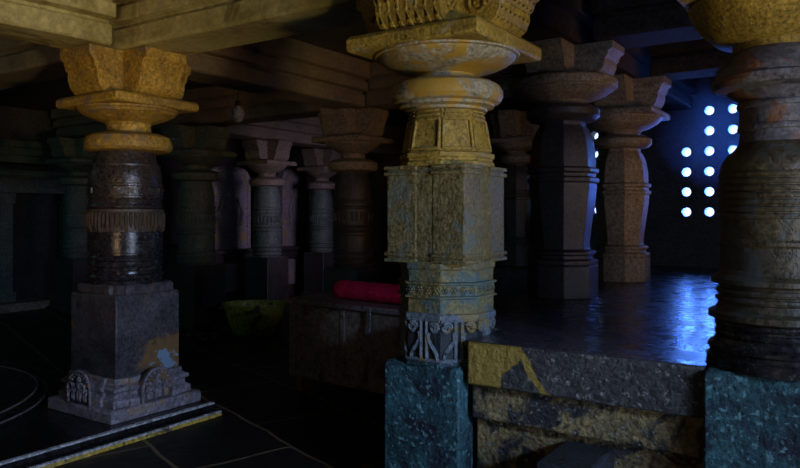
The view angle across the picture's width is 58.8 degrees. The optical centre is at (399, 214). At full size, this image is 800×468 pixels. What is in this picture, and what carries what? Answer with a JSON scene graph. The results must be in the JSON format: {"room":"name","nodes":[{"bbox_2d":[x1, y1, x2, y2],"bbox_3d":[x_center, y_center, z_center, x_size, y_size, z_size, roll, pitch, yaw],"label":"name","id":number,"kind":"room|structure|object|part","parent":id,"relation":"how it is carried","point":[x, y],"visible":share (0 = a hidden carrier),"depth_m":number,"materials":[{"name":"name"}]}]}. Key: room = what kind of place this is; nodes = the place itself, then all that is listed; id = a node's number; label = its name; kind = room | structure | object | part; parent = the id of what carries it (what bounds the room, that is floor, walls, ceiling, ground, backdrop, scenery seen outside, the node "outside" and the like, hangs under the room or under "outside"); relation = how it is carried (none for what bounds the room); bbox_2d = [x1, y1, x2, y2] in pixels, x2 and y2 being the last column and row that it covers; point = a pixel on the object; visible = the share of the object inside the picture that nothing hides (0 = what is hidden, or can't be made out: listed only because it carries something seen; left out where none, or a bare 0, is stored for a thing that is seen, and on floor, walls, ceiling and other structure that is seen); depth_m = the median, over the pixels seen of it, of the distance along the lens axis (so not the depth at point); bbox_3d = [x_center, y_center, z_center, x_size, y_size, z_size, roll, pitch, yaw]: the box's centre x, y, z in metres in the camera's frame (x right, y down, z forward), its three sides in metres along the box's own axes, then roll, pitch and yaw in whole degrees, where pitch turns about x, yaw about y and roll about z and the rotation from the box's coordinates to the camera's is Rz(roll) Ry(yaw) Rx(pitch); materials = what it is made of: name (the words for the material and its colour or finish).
{"room":"house of worship","nodes":[
{"label":"house of worship","id":0,"kind":"room"},
{"bbox_2d":[0,359,204,460],"bbox_3d":[-4.868,1.575,5.237,4.900,0.089,4.560,0,0,34],"label":"floor","id":1,"kind":"structure","parent":0,"point":[44,427],"depth_m":5.16,"materials":[{"name":"black stone"}]},
{"bbox_2d":[0,366,48,426],"bbox_3d":[-4.583,1.489,5.360,3.460,0.082,3.460,0,0,34],"label":"disc","id":2,"kind":"object","parent":1,"relation":"on","point":[21,392],"visible":1,"depth_m":5.83,"materials":[{"name":"black stone"}]},
{"bbox_2d":[0,405,217,467],"bbox_3d":[-4.802,1.571,5.247,5.000,0.049,4.650,0,0,34],"label":"trim","id":3,"kind":"structure","parent":1,"relation":"on","point":[69,450],"depth_m":4.96,"materials":[{"name":"black stone"}]},
{"bbox_2d":[0,402,213,465],"bbox_3d":[-2.798,1.536,3.888,0.042,0.020,4.595,0,0,34],"label":"trim","id":4,"kind":"structure","parent":3,"relation":"on","point":[77,441],"depth_m":4.93,"materials":[{"name":"stone"}]},
{"bbox_2d":[48,43,200,424],"bbox_3d":[-2.191,0.133,5.731,0.940,2.795,0.940,0,0,34],"label":"stone pillar","id":5,"kind":"structure","parent":1,"relation":"on","point":[125,366],"depth_m":5.47,"materials":[{"name":"grey stone"}]},
{"bbox_2d":[0,37,67,89],"bbox_3d":[-4.146,-1.583,7.025,4.130,0.625,0.652,0,0,34],"label":"beam","id":6,"kind":"structure","parent":5,"relation":"on","point":[22,63],"depth_m":6.25,"materials":[{"name":"brown stone"}]},
{"bbox_2d":[0,0,115,48],"bbox_3d":[-3.817,-1.584,3.567,0.656,0.624,4.808,0,0,39],"label":"beam","id":7,"kind":"structure","parent":5,"relation":"on","point":[62,24],"depth_m":5.03,"materials":[{"name":"beige stone"}]},
{"bbox_3d":[-2.427,1.304,5.408,0.300,0.259,0.032,0,0,33],"label":"carved panel","id":8,"kind":"part","parent":5,"relation":"part of","materials":[{"name":"grey stone"}]},
{"bbox_3d":[-2.213,1.337,5.732,0.770,0.205,0.770,0,0,33],"label":"moulding","id":9,"kind":"part","parent":5,"relation":"part of","materials":[{"name":"stone"}]},
{"bbox_2d":[83,131,172,154],"bbox_3d":[-2.191,-0.575,5.731,0.676,0.150,0.676,0,0,33],"label":"cushion","id":10,"kind":"object","parent":5,"relation":"on","point":[104,142],"depth_m":5.48,"materials":[{"name":"stone"}]},
{"bbox_3d":[-1.890,1.304,5.518,0.032,0.259,0.300,0,0,33],"label":"carved panel","id":11,"kind":"part","parent":5,"relation":"part of","materials":[{"name":"grey stone"}]},
{"bbox_2d":[0,106,257,244],"bbox_3d":[-8.135,-0.140,11.081,0.600,3.520,17.500,0,0,34],"label":"wall","id":12,"kind":"structure","parent":0,"point":[15,123],"depth_m":15.19,"materials":[{"name":"stone"}]},
{"bbox_2d":[0,139,68,313],"bbox_3d":[-6.367,0.155,12.549,0.700,2.930,2.400,0,0,34],"label":"doorway","id":13,"kind":"structure","parent":12,"relation":"in","point":[31,195],"depth_m":12.55,"materials":[{"name":"grey stone"}]},
{"bbox_3d":[-6.384,-0.770,12.560,0.658,0.259,2.400,0,0,33],"label":"cornice","id":14,"kind":"part","parent":13,"relation":"part of","materials":[{"name":"grey stone"}]},
{"bbox_3d":[-6.606,0.620,12.767,0.060,2.000,0.960,0,0,33],"label":"door","id":15,"kind":"part","parent":13,"relation":"part of","materials":[{"name":"black"}]},
{"bbox_2d":[0,294,383,467],"bbox_3d":[-1.131,1.720,6.445,17.000,0.200,17.500,0,0,34],"label":"floor","id":16,"kind":"structure","parent":0,"point":[264,422],"depth_m":5.94,"materials":[{"name":"black stone"}]},
{"bbox_2d":[44,137,95,313],"bbox_3d":[-5.448,0.175,12.061,0.910,2.890,0.910,0,0,34],"label":"stone pillar","id":17,"kind":"structure","parent":16,"relation":"on","point":[69,154],"depth_m":11.82,"materials":[{"name":"grey stone"}]},
{"bbox_2d":[58,175,87,185],"bbox_3d":[-5.448,-0.576,12.061,0.660,0.173,0.660,0,0,33],"label":"cushion","id":18,"kind":"object","parent":17,"relation":"on","point":[70,180],"depth_m":11.78,"materials":[{"name":"stone"}]},
{"bbox_2d":[28,410,221,467],"bbox_3d":[-2.759,1.607,3.862,0.135,0.024,4.595,0,0,34],"label":"trim","id":19,"kind":"structure","parent":16,"relation":"on","point":[82,456],"depth_m":5.02,"materials":[{"name":"stone"}]},
{"bbox_2d":[156,125,236,329],"bbox_3d":[-3.008,0.175,10.493,0.962,2.890,0.962,0,0,34],"label":"stone pillar","id":20,"kind":"structure","parent":16,"relation":"on","point":[199,281],"depth_m":10.24,"materials":[{"name":"grey stone"}]},
{"bbox_2d":[172,169,220,181],"bbox_3d":[-3.008,-0.576,10.493,0.698,0.173,0.698,0,0,33],"label":"cushion","id":21,"kind":"object","parent":20,"relation":"on","point":[186,175],"depth_m":10.23,"materials":[{"name":"stone"}]},
{"bbox_2d":[161,241,333,301],"bbox_3d":[-3.375,1.125,14.993,2.980,0.990,4.680,0,0,34],"label":"platform","id":22,"kind":"object","parent":16,"relation":"on","point":[225,256],"visible":0.04,"depth_m":13.04,"materials":[{"name":"black stone"}]},
{"bbox_2d":[209,165,250,249],"bbox_3d":[-3.185,-0.145,13.129,0.236,1.550,1.060,0,0,34],"label":"upright slab","id":23,"kind":"object","parent":22,"relation":"on","point":[232,193],"visible":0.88,"depth_m":13.12,"materials":[{"name":"grey stone"}]},
{"bbox_2d":[277,166,308,245],"bbox_3d":[-2.186,-0.185,14.638,0.236,1.630,0.800,0,0,34],"label":"upright slab","id":24,"kind":"object","parent":22,"relation":"on","point":[294,195],"visible":0.95,"depth_m":14.54,"materials":[{"name":"grey stone"}]},
{"bbox_2d":[289,258,303,283],"bbox_3d":[-2.014,1.130,14.434,0.043,0.500,1.350,0,0,34],"label":"panel","id":25,"kind":"object","parent":22,"relation":"attached to","point":[296,266],"visible":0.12,"depth_m":14.29,"materials":[{"name":"grey stone"}]},
{"bbox_2d":[219,300,288,336],"bbox_3d":[-1.960,1.405,9.632,0.839,0.430,0.770,0,0,34],"label":"metal basin","id":26,"kind":"object","parent":16,"relation":"on","point":[246,318],"visible":0.92,"depth_m":9.41,"materials":[{"name":"green metal"}]},
{"bbox_2d":[237,140,296,307],"bbox_3d":[-2.321,0.175,12.401,0.858,2.890,0.858,0,0,34],"label":"stone pillar","id":27,"kind":"structure","parent":16,"relation":"on","point":[266,271],"depth_m":12.19,"materials":[{"name":"grey stone"}]},
{"bbox_2d":[249,177,284,186],"bbox_3d":[-2.321,-0.576,12.401,0.622,0.173,0.622,0,0,33],"label":"cushion","id":28,"kind":"object","parent":27,"relation":"on","point":[255,181],"depth_m":12.16,"materials":[{"name":"grey stone"}]},
{"bbox_2d":[219,117,405,156],"bbox_3d":[-1.526,-1.591,13.458,0.652,0.611,5.040,0,0,34],"label":"beam","id":29,"kind":"structure","parent":27,"relation":"on","point":[301,131],"depth_m":12.60,"materials":[{"name":"grey stone"}]},
{"bbox_2d":[297,148,340,295],"bbox_3d":[-1.544,0.175,13.973,0.805,2.890,0.805,0,0,34],"label":"stone pillar","id":30,"kind":"structure","parent":16,"relation":"on","point":[315,161],"depth_m":13.76,"materials":[{"name":"grey stone"}]},
{"bbox_2d":[307,181,334,189],"bbox_3d":[-1.544,-0.576,13.973,0.584,0.173,0.584,0,0,33],"label":"cushion","id":31,"kind":"object","parent":30,"relation":"on","point":[314,185],"depth_m":13.74,"materials":[{"name":"grey stone"}]},
{"bbox_2d":[284,292,400,393],"bbox_3d":[-0.180,1.192,6.256,1.790,0.855,0.690,0,0,39],"label":"wooden chest","id":32,"kind":"object","parent":16,"relation":"on","point":[335,340],"visible":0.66,"depth_m":6.16,"materials":[{"name":"brown wood"}]},
{"bbox_3d":[-0.906,1.550,6.572,0.080,0.140,0.080,0,0,38],"label":"leg","id":33,"kind":"part","parent":32,"relation":"part of","materials":[{"name":"brown wood"}]},
{"bbox_3d":[-0.884,0.875,6.446,0.050,0.070,0.014,0,0,38],"label":"latch plate","id":34,"kind":"part","parent":32,"relation":"part of","materials":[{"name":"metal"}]},
{"bbox_3d":[-0.172,0.787,6.266,1.790,0.045,0.665,0,0,38],"label":"lid","id":35,"kind":"part","parent":32,"relation":"part of","materials":[{"name":"brown wood"}]},
{"bbox_2d":[332,280,400,303],"bbox_3d":[-0.124,0.676,6.141,1.160,0.178,0.199,0,0,38],"label":"roll","id":36,"kind":"object","parent":32,"relation":"on","point":[344,289],"visible":0.64,"depth_m":6.18,"materials":[{"name":"red fabric"}]},
{"bbox_2d":[312,107,392,292],"bbox_3d":[-0.628,0.122,9.470,0.910,2.995,0.910,0,0,34],"label":"stone pillar","id":37,"kind":"structure","parent":16,"relation":"on","point":[352,133],"depth_m":9.24,"materials":[{"name":"stone"}]},
{"bbox_2d":[186,37,370,108],"bbox_3d":[-1.523,-1.623,7.646,0.652,0.546,3.250,0,0,34],"label":"beam","id":38,"kind":"structure","parent":37,"relation":"on","point":[286,68],"depth_m":7.70,"materials":[{"name":"brown stone"}]},
{"bbox_2d":[51,62,515,138],"bbox_3d":[-2.081,-1.641,10.372,9.680,0.511,0.652,0,0,34],"label":"beam","id":39,"kind":"structure","parent":37,"relation":"on","point":[216,104],"depth_m":10.21,"materials":[{"name":"brown stone"}]},
{"bbox_2d":[328,158,377,172],"bbox_3d":[-0.628,-0.656,9.470,0.660,0.180,0.660,0,0,33],"label":"cushion","id":40,"kind":"object","parent":37,"relation":"on","point":[342,165],"depth_m":9.22,"materials":[{"name":"stone"}]},
{"bbox_2d":[346,0,540,467],"bbox_3d":[0.269,0.175,4.103,1.000,2.890,1.000,0,0,34],"label":"stone pillar","id":41,"kind":"structure","parent":16,"relation":"on","point":[445,197],"depth_m":3.88,"materials":[{"name":"stone"}]},
{"bbox_2d":[103,0,364,55],"bbox_3d":[-1.077,-1.583,4.994,3.170,0.625,0.652,0,0,34],"label":"beam","id":42,"kind":"structure","parent":41,"relation":"on","point":[184,27],"depth_m":4.95,"materials":[{"name":"beige stone"}]},
{"bbox_2d":[391,75,502,114],"bbox_3d":[0.269,-0.675,4.103,0.650,0.180,0.640,0,0,33],"label":"cushion","id":43,"kind":"object","parent":41,"relation":"on","point":[424,94],"depth_m":3.87,"materials":[{"name":"stone"}]},
{"bbox_2d":[398,261,718,467],"bbox_3d":[2.763,1.143,6.077,8.700,0.954,6.505,0,0,34],"label":"stone platform","id":44,"kind":"object","parent":16,"relation":"on","point":[621,369],"visible":0.61,"depth_m":3.64,"materials":[{"name":"grey stone"}]},
{"bbox_2d":[490,109,539,265],"bbox_3d":[1.558,-0.345,9.474,0.665,2.030,0.665,0,0,34],"label":"stone pillar","id":45,"kind":"structure","parent":44,"relation":"on","point":[514,134],"depth_m":9.31,"materials":[{"name":"grey stone"}]},
{"bbox_2d":[500,153,530,164],"bbox_3d":[1.558,-0.742,9.474,0.429,0.138,0.429,0,0,33],"label":"cushion","id":46,"kind":"object","parent":45,"relation":"on","point":[509,158],"depth_m":9.31,"materials":[{"name":"brown stone"}]},
{"bbox_2d":[508,37,624,299],"bbox_3d":[1.353,-0.345,5.904,0.881,2.030,0.881,0,0,-12],"label":"stone pillar","id":47,"kind":"structure","parent":44,"relation":"on","point":[562,182],"depth_m":5.68,"materials":[{"name":"stone"}]},
{"bbox_2d":[526,102,599,124],"bbox_3d":[1.353,-0.834,5.904,0.599,0.147,0.599,0,0,33],"label":"cushion","id":48,"kind":"object","parent":47,"relation":"on","point":[546,113],"depth_m":5.69,"materials":[{"name":"grey stone"}]},
{"bbox_2d":[521,0,699,110],"bbox_3d":[1.994,-1.632,6.871,0.632,0.528,5.840,0,0,34],"label":"beam","id":49,"kind":"structure","parent":47,"relation":"on","point":[570,20],"depth_m":5.64,"materials":[{"name":"grey stone"}]},
{"bbox_2d":[591,0,703,48],"bbox_3d":[3.759,-1.631,4.311,5.090,0.530,0.692,0,0,34],"label":"beam","id":50,"kind":"structure","parent":47,"relation":"on","point":[630,23],"depth_m":5.37,"materials":[{"name":"grey stone"}]},
{"bbox_2d":[586,74,671,282],"bbox_3d":[2.281,-0.345,7.305,0.917,2.030,0.917,0,0,34],"label":"stone pillar","id":51,"kind":"structure","parent":44,"relation":"on","point":[622,194],"depth_m":7.08,"materials":[{"name":"brown stone"}]},
{"bbox_2d":[593,134,651,149],"bbox_3d":[2.281,-0.742,7.305,0.592,0.138,0.592,0,0,33],"label":"cushion","id":52,"kind":"object","parent":51,"relation":"on","point":[608,141],"depth_m":7.09,"materials":[{"name":"stone"}]},
{"bbox_2d":[649,39,732,80],"bbox_3d":[4.686,-1.632,5.712,5.090,0.528,0.652,0,0,34],"label":"beam","id":53,"kind":"structure","parent":51,"relation":"on","point":[698,58],"depth_m":6.76,"materials":[{"name":"grey stone"}]},
{"bbox_2d":[536,441,613,467],"bbox_3d":[0.828,1.375,3.343,0.250,0.490,0.390,0,0,34],"label":"step block","id":54,"kind":"object","parent":16,"relation":"on","point":[568,454],"visible":1,"depth_m":3.32,"materials":[{"name":"stone"}]},
{"bbox_2d":[677,0,799,467],"bbox_3d":[1.686,0.175,3.153,1.000,2.890,1.000,0,0,34],"label":"stone pillar","id":55,"kind":"structure","parent":16,"relation":"on","point":[751,384],"depth_m":2.99,"materials":[{"name":"grey stone"}]},
{"bbox_2d":[711,42,799,97],"bbox_3d":[1.686,-0.637,3.153,0.560,0.185,0.560,0,0,33],"label":"cushion","id":56,"kind":"object","parent":55,"relation":"on","point":[753,67],"depth_m":2.99,"materials":[{"name":"stone"}]},
{"bbox_2d":[0,22,409,126],"bbox_3d":[-1.131,-2.000,6.445,17.000,0.200,17.500,0,0,34],"label":"ceiling","id":57,"kind":"structure","parent":0,"point":[42,96],"depth_m":10.58,"materials":[{"name":"stone"}]},
{"bbox_2d":[231,95,244,122],"bbox_3d":[-2.054,-1.535,8.999,0.164,0.730,0.164,0,0,34],"label":"hanging lamp","id":58,"kind":"object","parent":57,"relation":"hanging from","point":[237,113],"visible":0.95,"depth_m":8.95,"materials":[{"name":"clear glass"}]},
{"bbox_3d":[-2.054,-1.280,8.999,0.164,0.220,0.164,0,0,33],"label":"lamp globe","id":59,"kind":"part","parent":58,"relation":"part of","materials":[{"name":"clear glass"}]},
{"bbox_2d":[276,140,403,284],"bbox_3d":[-0.213,-0.140,16.030,7.150,3.520,0.500,0,0,34],"label":"wall","id":60,"kind":"structure","parent":0,"point":[378,181],"depth_m":15.89,"materials":[{"name":"stone"}]},
{"bbox_2d":[484,76,728,266],"bbox_3d":[4.692,-0.140,8.946,8.850,3.520,0.400,0,0,34],"label":"wall","id":61,"kind":"structure","parent":0,"point":[669,242],"depth_m":9.46,"materials":[{"name":"stone"}]},
{"bbox_2d":[588,128,644,218],"bbox_3d":[2.904,-0.596,10.004,1.120,1.310,0.211,0,0,34],"label":"window","id":62,"kind":"structure","parent":61,"relation":"in","point":[593,133],"depth_m":9.97,"materials":[{"name":"stone"}]},
{"bbox_2d":[675,99,739,221],"bbox_3d":[4.163,-0.695,9.170,1.120,1.572,0.211,0,0,34],"label":"window","id":63,"kind":"structure","parent":61,"relation":"in","point":[692,126],"depth_m":9.23,"materials":[{"name":"stone"}]}
]}

